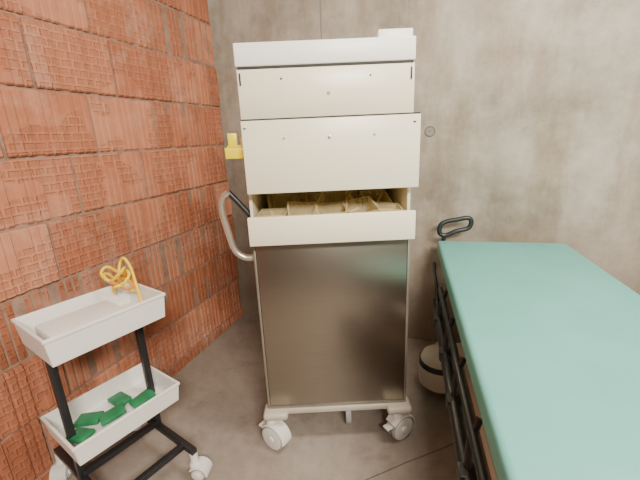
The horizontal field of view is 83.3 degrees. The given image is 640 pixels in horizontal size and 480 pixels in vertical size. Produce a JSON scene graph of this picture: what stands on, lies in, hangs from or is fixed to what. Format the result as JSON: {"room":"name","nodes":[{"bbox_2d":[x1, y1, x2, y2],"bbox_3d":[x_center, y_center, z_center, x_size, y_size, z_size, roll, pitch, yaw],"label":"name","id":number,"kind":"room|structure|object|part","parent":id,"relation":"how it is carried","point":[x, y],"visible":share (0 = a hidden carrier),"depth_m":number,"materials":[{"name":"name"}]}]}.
{"room":"hospital room","nodes":[
{"label":"hospital room","id":0,"kind":"room"},
{"bbox_2d":[0,0,242,479],"bbox_3d":[-1.573,-0.123,0.307,0.209,2.900,4.945,3,17,19],"label":"wall","id":1,"kind":"structure","parent":0,"point":[112,143],"depth_m":1.65,"materials":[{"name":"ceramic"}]},
{"bbox_2d":[67,315,491,479],"bbox_3d":[1.052,1.171,0.765,8.400,0.060,8.000,-3,16,0],"label":"floor","id":2,"kind":"structure","parent":0,"point":[220,406],"depth_m":1.70,"materials":[{"name":"concrete"}]},
{"bbox_2d":[11,257,211,479],"bbox_3d":[-0.813,0.564,1.395,0.587,0.916,0.425,9,19,34],"label":"cart","id":3,"kind":"object","parent":2,"relation":"on","point":[86,425],"visible":1,"depth_m":1.39,"materials":[{"name":"white plastic"}]},
{"bbox_2d":[49,464,66,479],"bbox_3d":[-1.092,0.969,1.516,0.062,0.051,0.074,-7,16,-14],"label":"hood","id":4,"kind":"object","parent":3,"relation":"attached to","point":[57,471],"depth_m":1.49,"materials":[{"name":"white plastic"}]},
{"bbox_3d":[-1.099,0.926,1.525,0.048,0.068,0.048,-7,16,-14],"label":"castor stem","id":5,"kind":"part","parent":3,"relation":"part of","materials":[{"name":"white plastic"}]},
{"bbox_3d":[-0.918,0.640,1.302,0.025,0.550,0.025,9,19,34],"label":"post","id":6,"kind":"part","parent":3,"relation":"part of","materials":[{"name":"black metal"}]},
{"bbox_3d":[-0.741,0.563,1.544,0.025,0.550,0.025,9,19,34],"label":"post","id":7,"kind":"part","parent":3,"relation":"part of","materials":[{"name":"black metal"}]},
{"bbox_3d":[-0.521,0.910,1.493,0.048,0.068,0.048,-1,16,5],"label":"castor stem","id":8,"kind":"part","parent":3,"relation":"part of","materials":[{"name":"white plastic"}]},
{"bbox_2d":[189,456,211,476],"bbox_3d":[-0.497,0.947,1.502,0.074,0.051,0.062,-1,16,5],"label":"hood","id":9,"kind":"object","parent":3,"relation":"attached to","point":[201,467],"depth_m":1.48,"materials":[{"name":"white plastic"}]},
{"bbox_2d":[218,28,420,449],"bbox_3d":[-0.003,0.052,1.643,0.816,1.694,0.617,-3,16,-1],"label":"trolley","id":10,"kind":"object","parent":2,"relation":"on","point":[329,148],"visible":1,"depth_m":1.33,"materials":[{"name":"metal"}]},
{"bbox_3d":[-0.334,-0.054,1.435,0.128,0.298,0.029,-3,16,-1],"label":"push handle","id":11,"kind":"part","parent":10,"relation":"part of","materials":[{"name":"silver metal"}]},
{"bbox_3d":[-0.310,-0.136,1.412,0.104,0.122,0.023,-3,16,-1],"label":"handle arm","id":12,"kind":"part","parent":10,"relation":"part of","materials":[{"name":"black plastic"}]},
{"bbox_3d":[-0.220,0.811,1.622,0.048,0.050,0.048,8,19,33],"label":"castor stem","id":13,"kind":"part","parent":10,"relation":"part of","materials":[{"name":"white plastic"}]},
{"bbox_2d":[261,420,290,446],"bbox_3d":[-0.198,0.856,1.621,0.125,0.079,0.062,8,19,33],"label":"hood","id":14,"kind":"object","parent":10,"relation":"attached to","point":[276,433],"depth_m":1.60,"materials":[{"name":"white plastic"}]},
{"bbox_2d":[233,36,415,67],"bbox_3d":[0.012,-0.703,1.442,0.620,0.074,0.464,-3,16,-1],"label":"countertop","id":15,"kind":"structure","parent":10,"relation":"on","point":[275,53],"depth_m":1.22,"materials":[{"name":"white plastic"}]},
{"bbox_3d":[0.023,-0.521,1.267,0.616,0.164,0.018,-3,16,-1],"label":"drawer","id":16,"kind":"part","parent":10,"relation":"part of","materials":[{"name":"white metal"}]},
{"bbox_2d":[264,207,386,216],"bbox_3d":[0.040,-0.076,1.532,0.570,0.042,0.382,-3,16,-1],"label":"tray","id":17,"kind":"object","parent":10,"relation":"on","point":[363,209],"depth_m":1.64,"materials":[{"name":"beige plastic"}]},
{"bbox_3d":[0.022,-0.426,1.748,0.592,0.622,0.010,-3,16,-1],"label":"panel","id":18,"kind":"part","parent":10,"relation":"part of","materials":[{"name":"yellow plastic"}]},
{"bbox_3d":[0.042,-0.301,1.274,0.620,0.252,0.018,-3,16,-1],"label":"drawer","id":19,"kind":"part","parent":10,"relation":"part of","materials":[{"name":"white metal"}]},
{"bbox_3d":[0.061,0.367,1.520,0.596,0.747,0.018,-3,16,-1],"label":"steel door","id":20,"kind":"part","parent":10,"relation":"part of","materials":[{"name":"silver metal"}]},
{"bbox_3d":[0.045,-0.043,1.333,0.616,0.108,0.018,-3,16,-1],"label":"drawer","id":21,"kind":"part","parent":10,"relation":"part of","materials":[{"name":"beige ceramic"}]},
{"bbox_3d":[0.348,0.785,1.628,0.048,0.050,0.048,-12,18,-29],"label":"castor stem","id":22,"kind":"part","parent":10,"relation":"part of","materials":[{"name":"white plastic"}]},
{"bbox_2d":[386,414,414,427],"bbox_3d":[0.370,0.822,1.652,0.125,0.079,0.062,-12,18,-29],"label":"hood","id":23,"kind":"object","parent":10,"relation":"attached to","point":[396,420],"depth_m":1.62,"materials":[{"name":"white plastic"}]},
{"bbox_2d":[419,216,639,479],"bbox_3d":[0.797,0.567,1.185,0.853,0.891,1.978,1,16,13],"label":"stretcher","id":24,"kind":"object","parent":2,"relation":"on","point":[548,351],"visible":1,"depth_m":1.02,"materials":[{"name":"teal leather"}]},
{"bbox_3d":[0.444,0.503,1.196,0.044,0.084,1.334,1,16,13],"label":"guard rail","id":25,"kind":"part","parent":24,"relation":"part of","materials":[{"name":"black plastic"}]},
{"bbox_3d":[0.766,-0.076,2.043,0.195,0.128,0.031,1,16,13],"label":"grab handle","id":26,"kind":"part","parent":24,"relation":"part of","materials":[{"name":"black plastic"}]},
{"bbox_2d":[207,0,639,342],"bbox_3d":[1.387,-0.703,1.874,4.900,2.900,0.200,3,17,19],"label":"wall","id":27,"kind":"structure","parent":0,"point":[532,107],"depth_m":1.94,"materials":[{"name":"concrete"}]},
{"bbox_2d":[424,126,434,136],"bbox_3d":[0.630,-0.622,2.063,0.060,0.060,0.004,3,17,19],"label":"plug","id":28,"kind":"object","parent":27,"relation":"attached to","point":[429,131],"visible":1,"depth_m":2.06,"materials":[{"name":"plastic"}]}
]}

